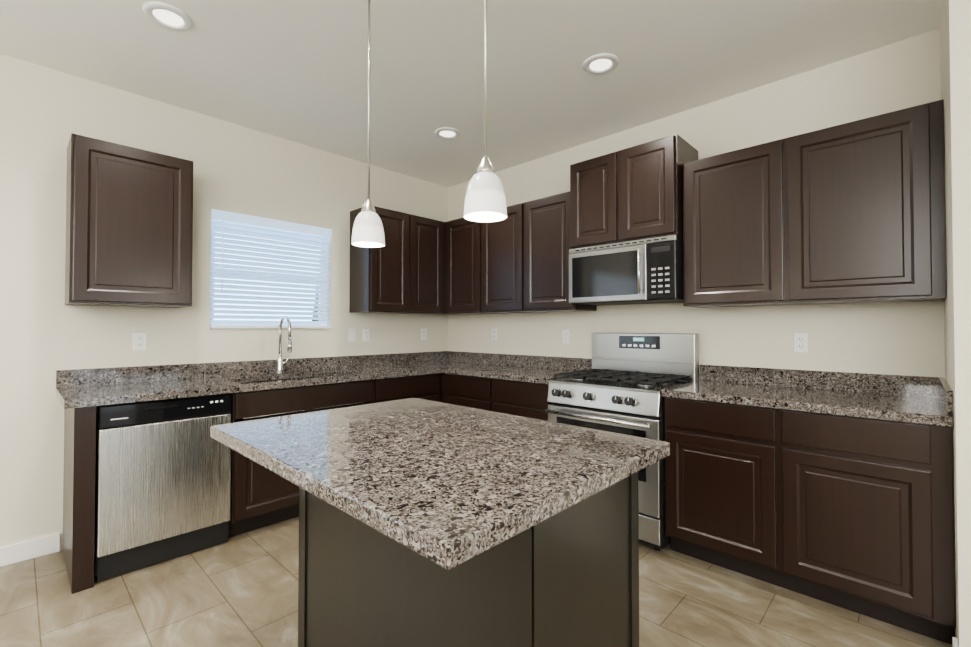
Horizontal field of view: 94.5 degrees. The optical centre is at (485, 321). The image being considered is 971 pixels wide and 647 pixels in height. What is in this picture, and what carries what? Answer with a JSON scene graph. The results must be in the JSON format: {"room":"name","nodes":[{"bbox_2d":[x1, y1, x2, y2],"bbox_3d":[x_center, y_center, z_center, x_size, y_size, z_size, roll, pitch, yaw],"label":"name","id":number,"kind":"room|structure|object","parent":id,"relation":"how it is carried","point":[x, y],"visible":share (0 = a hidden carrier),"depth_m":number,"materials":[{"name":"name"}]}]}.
{"room":"kitchen","nodes":[
{"label":"kitchen","id":0,"kind":"room"},
{"bbox_2d":[0,53,447,549],"bbox_3d":[-2.541,-0.064,2.581,0.150,2.750,6.350,-1,-1,44],"label":"wall","id":1,"kind":"structure","parent":0,"point":[46,332],"depth_m":2.77,"materials":[{"name":"paint"}]},
{"bbox_2d":[0,533,59,566],"bbox_3d":[-3.551,1.243,1.386,0.014,0.100,3.255,-1,-1,44],"label":"baseboard","id":2,"kind":"structure","parent":1,"relation":"attached to","point":[25,550],"depth_m":2.47,"materials":[{"name":"white wood"}]},
{"bbox_2d":[65,133,192,307],"bbox_3d":[-2.117,-0.545,2.688,0.322,0.905,0.560,-1,-1,44],"label":"upper cabinet","id":3,"kind":"object","parent":1,"relation":"attached to","point":[129,226],"visible":1,"depth_m":2.55,"materials":[{"name":"brown wood"}]},
{"bbox_2d":[133,333,146,350],"bbox_3d":[-2.183,0.130,2.837,0.009,0.115,0.070,-1,-1,44],"label":"electrical outlet","id":4,"kind":"object","parent":1,"relation":"attached to","point":[139,341],"visible":1,"depth_m":2.83,"materials":[{"name":"white plastic"}]},
{"bbox_2d":[210,221,331,328],"bbox_3d":[-1.654,-0.360,3.502,0.157,0.840,0.900,-1,-1,44],"label":"window","id":5,"kind":"structure","parent":1,"relation":"in","point":[267,327],"depth_m":3.49,"materials":[{"name":"white plastic"}]},
{"bbox_2d":[210,209,331,325],"bbox_3d":[-1.630,-0.369,3.479,0.078,0.818,0.892,-1,-1,44],"label":"window blinds","id":6,"kind":"object","parent":5,"relation":"attached to","point":[249,221],"visible":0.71,"depth_m":3.44,"materials":[{"name":"white plastic"}]},
{"bbox_2d":[348,328,355,341],"bbox_3d":[-1.161,0.121,3.908,0.008,0.115,0.070,-1,-1,44],"label":"light switch","id":7,"kind":"object","parent":1,"relation":"attached to","point":[351,334],"visible":1,"depth_m":3.90,"materials":[{"name":"white plastic"}]},
{"bbox_2d":[363,328,369,340],"bbox_3d":[-1.064,0.123,4.009,0.009,0.115,0.070,-1,-1,44],"label":"electrical outlet","id":8,"kind":"object","parent":1,"relation":"attached to","point":[366,334],"visible":1,"depth_m":4.01,"materials":[{"name":"white plastic"}]},
{"bbox_2d":[349,206,462,314],"bbox_3d":[-0.672,-0.509,4.200,0.322,0.880,1.133,-1,-1,44],"label":"upper cabinet","id":9,"kind":"object","parent":1,"relation":"attached to","point":[402,271],"visible":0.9,"depth_m":3.91,"materials":[{"name":"brown wood"}]},
{"bbox_2d":[421,328,426,339],"bbox_3d":[-0.615,0.130,4.479,0.009,0.115,0.070,-1,-1,44],"label":"electrical outlet","id":10,"kind":"object","parent":1,"relation":"attached to","point":[423,333],"visible":1,"depth_m":4.48,"materials":[{"name":"white plastic"}]},
{"bbox_2d":[0,0,941,187],"bbox_3d":[-0.189,-1.504,0.252,6.800,0.060,6.500,-1,-1,44],"label":"ceiling","id":11,"kind":"structure","parent":0,"point":[294,70],"depth_m":2.46,"materials":[{"name":"paint"}]},
{"bbox_2d":[142,1,192,30],"bbox_3d":[-1.505,-1.440,2.130,0.196,0.012,0.196,-1,-1,44],"label":"recessed light","id":12,"kind":"object","parent":11,"relation":"in","point":[165,15],"visible":1,"depth_m":2.12,"materials":[{"name":"beige plastic"}]},
{"bbox_2d":[351,0,384,247],"bbox_3d":[-0.441,-0.869,1.700,0.124,1.163,0.124,-1,-1,44],"label":"pendant light","id":13,"kind":"object","parent":11,"relation":"hanging from","point":[368,231],"visible":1,"depth_m":1.67,"materials":[{"name":"white glass"}]},
{"bbox_2d":[434,127,459,138],"bbox_3d":[-0.289,-1.420,3.403,0.196,0.012,0.196,-1,-1,44],"label":"recessed light","id":14,"kind":"object","parent":11,"relation":"in","point":[447,133],"visible":1,"depth_m":3.39,"materials":[{"name":"beige plastic"}]},
{"bbox_2d":[464,0,506,221],"bbox_3d":[0.000,-0.875,1.279,0.124,1.163,0.124,-1,-1,44],"label":"pendant light","id":15,"kind":"object","parent":11,"relation":"hanging from","point":[485,199],"visible":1,"depth_m":1.24,"materials":[{"name":"white glass"}]},
{"bbox_2d":[583,53,618,74],"bbox_3d":[0.644,-1.434,2.512,0.196,0.012,0.196,-1,-1,44],"label":"recessed light","id":16,"kind":"object","parent":11,"relation":"in","point":[600,63],"visible":1,"depth_m":2.50,"materials":[{"name":"beige plastic"}]},
{"bbox_2d":[0,516,951,646],"bbox_3d":[-0.189,1.305,0.209,6.800,0.060,6.500,-1,-1,44],"label":"floor","id":17,"kind":"structure","parent":0,"point":[240,590],"depth_m":2.04,"materials":[{"name":"tile"}]},
{"bbox_2d":[94,393,231,581],"bbox_3d":[-1.906,0.869,2.624,0.579,0.886,0.602,-1,-1,44],"label":"dishwasher","id":18,"kind":"object","parent":17,"relation":"on","point":[162,480],"visible":0.96,"depth_m":2.40,"materials":[{"name":"silver metal"}]},
{"bbox_2d":[330,373,441,408],"bbox_3d":[-0.839,0.885,3.791,0.616,0.888,0.649,-1,-1,44],"label":"base cabinet","id":19,"kind":"object","parent":17,"relation":"on","point":[428,386],"depth_m":3.45,"materials":[{"name":"brown wood"}]},
{"bbox_2d":[56,316,485,418],"bbox_3d":[-1.191,0.286,3.413,0.643,0.646,2.970,-1,-1,44],"label":"countertop","id":20,"kind":"structure","parent":19,"relation":"on","point":[77,388],"depth_m":3.01,"materials":[{"name":"stone"}]},
{"bbox_2d":[275,316,291,373],"bbox_3d":[-1.480,0.177,3.345,0.216,0.432,0.098,-1,-1,44],"label":"faucet","id":21,"kind":"object","parent":20,"relation":"on","point":[280,363],"depth_m":3.37,"materials":[{"name":"silver metal"}]},
{"bbox_2d":[242,375,363,418],"bbox_3d":[-1.344,0.518,3.192,0.417,0.174,0.832,-1,-1,44],"label":"drawer front","id":22,"kind":"object","parent":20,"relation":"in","point":[267,379],"depth_m":3.28,"materials":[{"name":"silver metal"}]},
{"bbox_2d":[298,474,638,646],"bbox_3d":[-0.134,0.851,1.555,1.162,0.889,0.525,-1,-1,44],"label":"kitchen island","id":23,"kind":"object","parent":17,"relation":"on","point":[573,580],"depth_m":1.22,"materials":[{"name":"wood"}]},
{"bbox_2d":[210,398,669,573],"bbox_3d":[-0.205,0.384,1.457,1.252,0.040,0.887,-1,-1,44],"label":"island countertop","id":24,"kind":"structure","parent":23,"relation":"on","point":[447,484],"depth_m":1.14,"materials":[{"name":"stone"}]},
{"bbox_2d":[442,373,550,420],"bbox_3d":[0.239,0.883,3.665,1.150,0.889,0.617,-1,-1,44],"label":"base cabinet","id":25,"kind":"object","parent":17,"relation":"on","point":[523,399],"visible":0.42,"depth_m":3.39,"materials":[{"name":"brown wood"}]},
{"bbox_2d":[441,351,591,383],"bbox_3d":[0.021,0.371,3.863,1.727,0.140,0.643,-1,-1,44],"label":"countertop","id":26,"kind":"structure","parent":25,"relation":"on","point":[533,369],"depth_m":3.72,"materials":[{"name":"stone"}]},
{"bbox_2d":[544,333,698,550],"bbox_3d":[0.890,0.700,2.962,0.756,1.235,0.718,-1,-1,44],"label":"range","id":27,"kind":"object","parent":17,"relation":"on","point":[623,382],"visible":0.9,"depth_m":2.83,"materials":[{"name":"silver metal"}]},
{"bbox_2d":[664,397,955,644],"bbox_3d":[1.618,0.863,2.347,1.128,0.889,0.617,-1,-1,44],"label":"base cabinet","id":28,"kind":"object","parent":17,"relation":"on","point":[854,514],"visible":0.94,"depth_m":2.03,"materials":[{"name":"brown wood"}]},
{"bbox_2d":[662,365,952,426],"bbox_3d":[1.609,0.348,2.345,1.127,0.140,0.643,-1,-1,44],"label":"countertop","id":29,"kind":"structure","parent":28,"relation":"on","point":[916,399],"depth_m":2.29,"materials":[{"name":"stone"}]},
{"bbox_2d":[448,28,944,379],"bbox_3d":[0.974,-0.050,3.510,3.650,2.750,0.150,-1,-1,44],"label":"wall","id":30,"kind":"structure","parent":0,"point":[899,338],"depth_m":2.71,"materials":[{"name":"paint"}]},
{"bbox_2d":[445,218,480,314],"bbox_3d":[-0.110,-0.509,4.223,0.493,0.880,0.322,-1,-1,44],"label":"upper cabinet","id":31,"kind":"object","parent":30,"relation":"attached to","point":[462,236],"depth_m":4.10,"materials":[{"name":"brown wood"}]},
{"bbox_2d":[492,328,496,340],"bbox_3d":[0.084,0.127,4.247,0.070,0.115,0.009,-1,-1,44],"label":"electrical outlet","id":32,"kind":"object","parent":30,"relation":"attached to","point":[494,334],"visible":1,"depth_m":4.24,"materials":[{"name":"white plastic"}]},
{"bbox_2d":[481,202,524,313],"bbox_3d":[0.240,-0.514,3.889,0.475,0.880,0.322,-1,-1,44],"label":"upper cabinet","id":33,"kind":"object","parent":30,"relation":"attached to","point":[516,260],"depth_m":3.75,"materials":[{"name":"brown wood"}]},
{"bbox_2d":[525,191,596,312],"bbox_3d":[0.584,-0.519,3.560,0.476,0.880,0.322,-1,-1,44],"label":"upper cabinet","id":34,"kind":"object","parent":30,"relation":"attached to","point":[547,219],"depth_m":3.44,"materials":[{"name":"brown wood"}]},
{"bbox_2d":[562,330,569,343],"bbox_3d":[0.662,0.128,3.695,0.070,0.115,0.009,-1,-1,44],"label":"electrical outlet","id":35,"kind":"object","parent":30,"relation":"attached to","point":[565,336],"visible":1,"depth_m":3.69,"materials":[{"name":"white plastic"}]},
{"bbox_2d":[570,134,697,248],"bbox_3d":[1.010,-0.825,3.110,0.760,0.611,0.392,-1,-1,44],"label":"upper cabinet","id":36,"kind":"object","parent":30,"relation":"attached to","point":[633,193],"visible":0.94,"depth_m":2.92,"materials":[{"name":"brown wood"}]},
{"bbox_2d":[569,235,682,305],"bbox_3d":[0.990,-0.321,3.082,0.754,0.390,0.450,-1,-1,44],"label":"microwave","id":37,"kind":"object","parent":36,"relation":"attached to","point":[646,271],"visible":1,"depth_m":2.91,"materials":[{"name":"grey metal"}]},
{"bbox_2d":[794,333,807,352],"bbox_3d":[1.819,0.126,2.589,0.070,0.115,0.009,-1,-1,44],"label":"electrical outlet","id":38,"kind":"object","parent":30,"relation":"attached to","point":[800,342],"visible":1,"depth_m":2.59,"materials":[{"name":"white plastic"}]},
{"bbox_2d":[683,99,946,307],"bbox_3d":[1.720,-0.535,2.475,1.127,0.880,0.322,-1,-1,44],"label":"upper cabinet","id":39,"kind":"object","parent":30,"relation":"attached to","point":[850,212],"visible":1,"depth_m":2.27,"materials":[{"name":"brown wood"}]},
{"bbox_2d":[940,0,970,646],"bbox_3d":[3.065,-0.088,0.994,2.850,2.750,0.900,-1,-1,44],"label":"wall","id":40,"kind":"structure","parent":0,"point":[955,48],"depth_m":1.64,"materials":[{"name":"paint"}]}
]}

